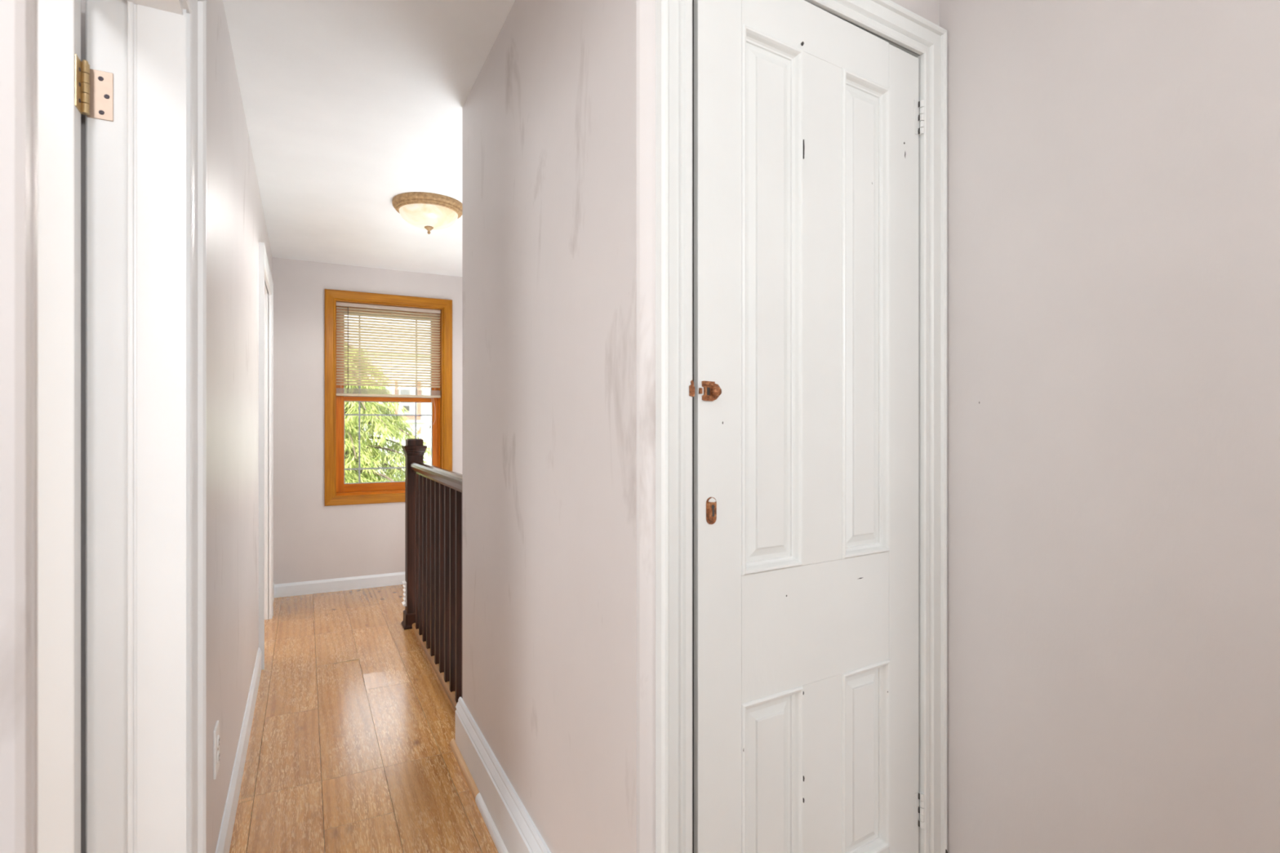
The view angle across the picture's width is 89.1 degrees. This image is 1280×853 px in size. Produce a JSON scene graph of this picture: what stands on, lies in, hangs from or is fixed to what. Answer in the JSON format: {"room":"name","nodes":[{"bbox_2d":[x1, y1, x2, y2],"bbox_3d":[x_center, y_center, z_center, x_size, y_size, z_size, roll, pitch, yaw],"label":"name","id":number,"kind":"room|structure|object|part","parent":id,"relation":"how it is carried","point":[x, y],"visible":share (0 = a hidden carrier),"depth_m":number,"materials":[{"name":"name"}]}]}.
{"room":"upstairs hallway","nodes":[
{"label":"upstairs hallway","id":0,"kind":"room"},
{"bbox_2d":[80,0,85,852],"bbox_3d":[-2.325,0.107,0.422,3.054,2.586,7.880,0,0,-27],"label":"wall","id":1,"kind":"structure","parent":0,"point":[82,2],"depth_m":1.18,"materials":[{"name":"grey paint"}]},
{"bbox_2d":[206,0,272,852],"bbox_3d":[-0.892,0.007,1.132,0.143,2.386,7.630,0,0,-27],"label":"wall","id":2,"kind":"structure","parent":0,"point":[236,224],"depth_m":1.89,"materials":[{"name":"grey paint"}]},
{"bbox_2d":[37,0,113,852],"bbox_3d":[-1.295,0.209,0.963,0.808,1.957,0.048,0,0,-27],"label":"door","id":3,"kind":"structure","parent":2,"relation":"in","point":[68,89],"depth_m":1.10,"materials":[{"name":"white paint"}]},
{"bbox_2d":[0,0,206,852],"bbox_3d":[-0.731,0.168,0.829,0.191,2.065,0.973,0,0,-27],"label":"door frame","id":4,"kind":"structure","parent":2,"relation":"attached to","point":[146,167],"depth_m":1.18,"materials":[{"name":"white paint"}]},
{"bbox_3d":[-0.462,0.170,0.484,0.028,2.061,0.086,0,0,-27],"label":"casing","id":5,"kind":"part","parent":4,"relation":"part of","materials":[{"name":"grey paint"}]},
{"bbox_3d":[-0.662,-0.818,0.872,0.028,0.086,0.959,0,0,-27],"label":"head casing","id":6,"kind":"part","parent":4,"relation":"part of","materials":[{"name":"white paint"}]},
{"bbox_3d":[-0.862,0.170,1.260,0.028,2.061,0.086,0,0,-27],"label":"casing","id":7,"kind":"part","parent":4,"relation":"part of","materials":[{"name":"white paint"}]},
{"bbox_2d":[213,720,219,779],"bbox_3d":[-1.074,0.820,1.651,0.009,0.120,0.072,0,0,-27],"label":"wall outlet","id":8,"kind":"object","parent":2,"relation":"attached to","point":[216,731],"visible":1,"depth_m":1.63,"materials":[{"name":"white plastic"}]},
{"bbox_2d":[217,734,219,747],"bbox_3d":[-1.072,0.800,1.652,0.005,0.028,0.033,0,0,-27],"label":"receptacle","id":9,"kind":"object","parent":8,"relation":"attached to","point":[218,735],"depth_m":1.65,"materials":[{"name":"white plastic"}]},
{"bbox_2d":[217,751,219,763],"bbox_3d":[-1.072,0.840,1.652,0.005,0.028,0.033,0,0,-27],"label":"receptacle","id":10,"kind":"object","parent":8,"relation":"attached to","point":[218,752],"depth_m":1.64,"materials":[{"name":"white plastic"}]},
{"bbox_2d":[215,647,261,852],"bbox_3d":[-1.382,1.143,2.252,0.013,0.115,2.126,0,0,-27],"label":"baseboard","id":11,"kind":"structure","parent":2,"relation":"attached to","point":[224,842],"depth_m":2.12,"materials":[{"name":"white paint"}]},
{"bbox_2d":[258,241,273,670],"bbox_3d":[-2.167,0.146,3.631,0.167,2.108,1.036,0,0,-27],"label":"door frame","id":12,"kind":"structure","parent":2,"relation":"attached to","point":[265,281],"depth_m":3.63,"materials":[{"name":"white paint"}]},
{"bbox_3d":[-1.886,0.146,3.242,0.024,2.108,0.088,0,0,-27],"label":"casing","id":13,"kind":"part","parent":12,"relation":"part of","materials":[{"name":"white paint"}]},
{"bbox_3d":[-2.103,-0.864,3.664,0.024,0.088,1.036,0,0,-27],"label":"head casing","id":14,"kind":"part","parent":12,"relation":"part of","materials":[{"name":"white paint"}]},
{"bbox_3d":[-2.320,0.146,4.085,0.024,2.108,0.088,0,0,-27],"label":"casing","id":15,"kind":"part","parent":12,"relation":"part of","materials":[{"name":"white paint"}]},
{"bbox_2d":[229,584,497,852],"bbox_3d":[-0.737,1.296,1.212,6.400,0.208,7.630,0,0,-27],"label":"floor","id":16,"kind":"structure","parent":0,"point":[353,730],"depth_m":2.46,"materials":[{"name":"brown wood"}]},
{"bbox_2d":[401,438,462,710],"bbox_3d":[-0.998,0.637,3.214,0.134,1.126,1.728,0,0,-27],"label":"stair railing","id":17,"kind":"object","parent":16,"relation":"on","point":[433,611],"depth_m":3.21,"materials":[{"name":"brown wood"}]},
{"bbox_3d":[-1.414,1.002,3.897,0.020,0.140,0.060,0,0,-27],"label":"gate bracket","id":18,"kind":"part","parent":17,"relation":"part of","materials":[{"name":"white metal"}]},
{"bbox_3d":[-1.363,0.682,3.924,0.093,1.035,0.093,0,0,-27],"label":"newel post","id":19,"kind":"part","parent":17,"relation":"part of","materials":[{"name":"brown wood"}]},
{"bbox_3d":[-0.956,1.185,3.166,0.072,0.030,1.606,0,0,-27],"label":"shoe rail","id":20,"kind":"part","parent":17,"relation":"part of","materials":[{"name":"brown wood"}]},
{"bbox_3d":[-0.971,0.237,3.164,0.068,0.066,1.616,0,0,-27],"label":"handrail","id":21,"kind":"part","parent":17,"relation":"part of","materials":[{"name":"brown wood"}]},
{"bbox_2d":[272,257,462,584],"bbox_3d":[-3.191,1.407,4.335,4.900,5.186,0.170,0,0,-27],"label":"wall","id":22,"kind":"structure","parent":0,"point":[313,540],"depth_m":4.68,"materials":[{"name":"grey paint"}]},
{"bbox_2d":[274,571,404,597],"bbox_3d":[-1.816,1.154,4.940,1.703,0.092,0.014,0,0,-27],"label":"baseboard","id":23,"kind":"structure","parent":22,"relation":"attached to","point":[304,588],"depth_m":4.74,"materials":[{"name":"white paint"}]},
{"bbox_2d":[324,288,452,506],"bbox_3d":[-1.924,-0.210,4.993,0.904,1.569,0.220,0,0,-27],"label":"window","id":24,"kind":"structure","parent":22,"relation":"in","point":[337,492],"depth_m":4.89,"materials":[{"name":"brown wood"}]},
{"bbox_3d":[-2.250,-0.210,4.713,0.068,1.569,0.020,0,0,-27],"label":"casing","id":25,"kind":"part","parent":24,"relation":"part of","materials":[{"name":"brown wood"}]},
{"bbox_3d":[-2.250,-0.555,4.886,0.042,0.726,0.032,0,0,-27],"label":"sash","id":26,"kind":"part","parent":24,"relation":"part of","materials":[{"name":"orange wood"}]},
{"bbox_3d":[-2.233,0.132,4.852,0.042,0.712,0.032,0,0,-27],"label":"sash","id":27,"kind":"part","parent":24,"relation":"part of","materials":[{"name":"orange wood"}]},
{"bbox_3d":[-1.878,0.541,4.904,0.904,0.068,0.020,0,0,-27],"label":"casing","id":28,"kind":"part","parent":24,"relation":"part of","materials":[{"name":"brown wood"}]},
{"bbox_3d":[-1.929,0.499,5.002,0.751,0.022,0.200,0,0,-27],"label":"sill","id":29,"kind":"part","parent":24,"relation":"part of","materials":[{"name":"orange wood"}]},
{"bbox_3d":[-1.931,0.459,5.008,0.637,0.058,0.032,0,0,-27],"label":"sash rail","id":30,"kind":"part","parent":24,"relation":"part of","materials":[{"name":"orange wood"}]},
{"bbox_3d":[-1.949,-0.889,5.042,0.637,0.058,0.032,0,0,-27],"label":"sash rail","id":31,"kind":"part","parent":24,"relation":"part of","materials":[{"name":"orange wood"}]},
{"bbox_2d":[343,312,431,398],"bbox_3d":[-1.949,-0.542,5.042,0.637,0.636,0.020,0,0,-27],"label":"grille","id":32,"kind":"object","parent":24,"relation":"attached to","point":[345,313],"depth_m":5.05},
{"bbox_3d":[-1.931,-0.208,5.008,0.637,0.032,0.032,0,0,-27],"label":"sash rail","id":33,"kind":"part","parent":24,"relation":"part of","materials":[{"name":"orange wood"}]},
{"bbox_2d":[343,400,432,484],"bbox_3d":[-1.931,0.119,5.008,0.637,0.622,0.020,0,0,-27],"label":"grille","id":34,"kind":"object","parent":24,"relation":"attached to","point":[424,402],"depth_m":4.97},
{"bbox_2d":[336,302,440,428],"bbox_3d":[-1.903,-0.451,4.951,0.745,0.930,0.040,0,0,-27],"label":"window blind","id":35,"kind":"object","parent":24,"relation":"attached to","point":[380,393],"visible":0.98,"depth_m":4.95,"materials":[{"name":"beige plastic"}]},
{"bbox_3d":[-2.095,-0.560,4.845,0.002,0.660,0.002,0,0,-36],"label":"ladder cord","id":36,"kind":"part","parent":35,"relation":"part of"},
{"bbox_3d":[-1.906,-0.235,4.957,0.745,0.017,0.025,0,0,-27],"label":"rail","id":37,"kind":"part","parent":35,"relation":"part of","materials":[{"name":"beige plastic"}]},
{"bbox_3d":[-1.724,-0.560,5.036,0.002,0.660,0.002,0,0,-36],"label":"ladder cord","id":38,"kind":"part","parent":35,"relation":"part of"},
{"bbox_3d":[-1.621,-0.452,5.082,0.039,0.875,0.006,0,0,-27],"label":"pull cord","id":39,"kind":"part","parent":35,"relation":"part of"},
{"bbox_3d":[-1.878,-0.961,4.904,0.904,0.068,0.020,0,0,-27],"label":"casing","id":40,"kind":"part","parent":24,"relation":"part of","materials":[{"name":"brown wood"}]},
{"bbox_3d":[-1.506,-0.210,5.096,0.068,1.569,0.020,0,0,-27],"label":"casing","id":41,"kind":"part","parent":24,"relation":"part of","materials":[{"name":"brown wood"}]},
{"bbox_2d":[222,0,515,276],"bbox_3d":[-0.749,-1.246,1.234,6.600,0.120,7.880,0,0,-27],"label":"ceiling","id":42,"kind":"structure","parent":0,"point":[351,107],"depth_m":2.47,"materials":[{"name":"white paint"}]},
{"bbox_2d":[391,191,462,234],"bbox_3d":[-1.127,-1.107,3.469,0.368,0.159,0.368,0,0,-27],"label":"ceiling light","id":43,"kind":"object","parent":42,"relation":"attached to","point":[429,211],"visible":0.99,"depth_m":3.36,"materials":[{"name":"beige glass"}]},
{"bbox_3d":[-1.127,-1.103,3.469,0.300,0.078,0.300,0,0,-27],"label":"lamp shade","id":44,"kind":"part","parent":43,"relation":"part of","materials":[{"name":"white glass"}]},
{"bbox_2d":[462,0,655,852],"bbox_3d":[-0.296,0.007,1.802,0.085,2.386,1.426,0,0,-27],"label":"wall","id":45,"kind":"structure","parent":0,"point":[548,116],"depth_m":1.49,"materials":[{"name":"grey paint"}]},
{"bbox_2d":[449,737,479,800],"bbox_3d":[-0.615,1.187,2.266,0.014,0.026,0.408,0,0,-27],"label":"trim","id":46,"kind":"structure","parent":45,"relation":"attached to","point":[470,782],"depth_m":2.24,"materials":[{"name":"brown wood"}]},
{"bbox_2d":[475,792,508,852],"bbox_3d":[-0.277,1.187,1.609,0.014,0.026,1.067,0,0,-27],"label":"trim","id":47,"kind":"structure","parent":45,"relation":"attached to","point":[498,842],"depth_m":1.93,"materials":[{"name":"white paint"}]},
{"bbox_2d":[455,697,551,852],"bbox_3d":[-0.335,1.107,1.793,0.052,0.187,1.449,0,0,-27],"label":"baseboard","id":48,"kind":"structure","parent":45,"relation":"attached to","point":[518,833],"depth_m":1.92,"materials":[{"name":"white paint"}]},
{"bbox_2d":[635,0,939,852],"bbox_3d":[0.342,0.007,1.426,0.885,2.386,0.110,0,0,-32],"label":"wall","id":49,"kind":"structure","parent":0,"point":[929,10],"depth_m":1.15,"materials":[{"name":"grey paint"}]},
{"bbox_2d":[655,0,947,852],"bbox_3d":[0.360,0.117,1.421,0.833,2.166,0.139,0,0,-31],"label":"door frame","id":50,"kind":"structure","parent":49,"relation":"attached to","point":[887,20],"depth_m":1.19,"materials":[{"name":"white paint"}]},
{"bbox_2d":[692,0,924,852],"bbox_3d":[0.388,0.150,1.389,0.676,2.075,0.057,0,0,-33],"label":"door","id":51,"kind":"structure","parent":49,"relation":"in","point":[806,130],"depth_m":1.35,"materials":[{"name":"white paint"}]},
{"bbox_3d":[0.141,-0.065,1.208,0.019,0.019,0.019,0,0,-27],"label":"knob","id":52,"kind":"part","parent":51,"relation":"part of","materials":[{"name":"metal"}]},
{"bbox_3d":[0.260,0.754,1.315,0.168,0.432,0.036,0,0,-33],"label":"panel","id":53,"kind":"part","parent":51,"relation":"part of","materials":[{"name":"white paint"}]},
{"bbox_3d":[0.260,-0.245,1.315,0.168,1.069,0.036,0,0,-33],"label":"panel","id":54,"kind":"part","parent":51,"relation":"part of","materials":[{"name":"white paint"}]},
{"bbox_3d":[0.377,0.413,1.395,0.451,0.249,0.035,0,0,-33],"label":"rail","id":55,"kind":"part","parent":51,"relation":"part of","materials":[{"name":"white paint"}]},
{"bbox_3d":[0.377,-0.834,1.395,0.451,0.107,0.035,0,0,-33],"label":"rail","id":56,"kind":"part","parent":51,"relation":"part of","materials":[{"name":"white paint"}]},
{"bbox_3d":[0.501,0.754,1.469,0.162,0.432,0.036,0,0,-33],"label":"panel","id":57,"kind":"part","parent":51,"relation":"part of","materials":[{"name":"white paint"}]},
{"bbox_3d":[0.501,-0.245,1.469,0.162,1.069,0.036,0,0,-33],"label":"panel","id":58,"kind":"part","parent":51,"relation":"part of","materials":[{"name":"white paint"}]},
{"bbox_3d":[0.377,1.079,1.395,0.451,0.218,0.035,0,0,-33],"label":"rail","id":59,"kind":"part","parent":51,"relation":"part of","materials":[{"name":"white paint"}]},
{"bbox_2d":[939,0,1279,852],"bbox_3d":[1.607,0.007,1.785,1.707,2.386,0.900,0,0,-27],"label":"wall","id":60,"kind":"structure","parent":0,"point":[1113,166],"depth_m":1.26,"materials":[{"name":"grey paint"}]},
{"label":"outside","id":61,"kind":"structure","parent":0,"visible":0},
{"bbox_3d":[-17.506,4.450,44.882,90.000,0.100,84.170,0,0,-27],"label":"lawn","id":62,"kind":"structure","parent":61,"visible":0},
{"bbox_2d":[344,343,431,483],"bbox_3d":[-4.694,1.836,10.534,6.024,6.673,6.598,0,0,-27],"label":"tree","id":63,"kind":"object","parent":62,"relation":"on","point":[391,426],"visible":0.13,"depth_m":10.35,"materials":[{"name":"plant"}]},
{"bbox_2d":[344,324,431,480],"bbox_3d":[-12.790,-0.485,34.835,13.132,9.813,6.354,0,0,-27],"label":"neighbouring house","id":64,"kind":"structure","parent":62,"relation":"on","point":[423,424],"depth_m":32.43,"materials":[{"name":"white"}]},
{"bbox_3d":[-11.632,-1.587,32.172,0.438,0.833,0.021,0,0,-27],"label":"pane","id":65,"kind":"part","parent":64,"relation":"part of","materials":[{"name":"glass"}]},
{"bbox_2d":[403,405,408,410],"bbox_3d":[-11.500,-0.898,31.962,0.282,0.233,0.021,0,0,-27],"label":"grille","id":66,"kind":"object","parent":64,"relation":"attached to","point":[406,406],"depth_m":31.97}
]}

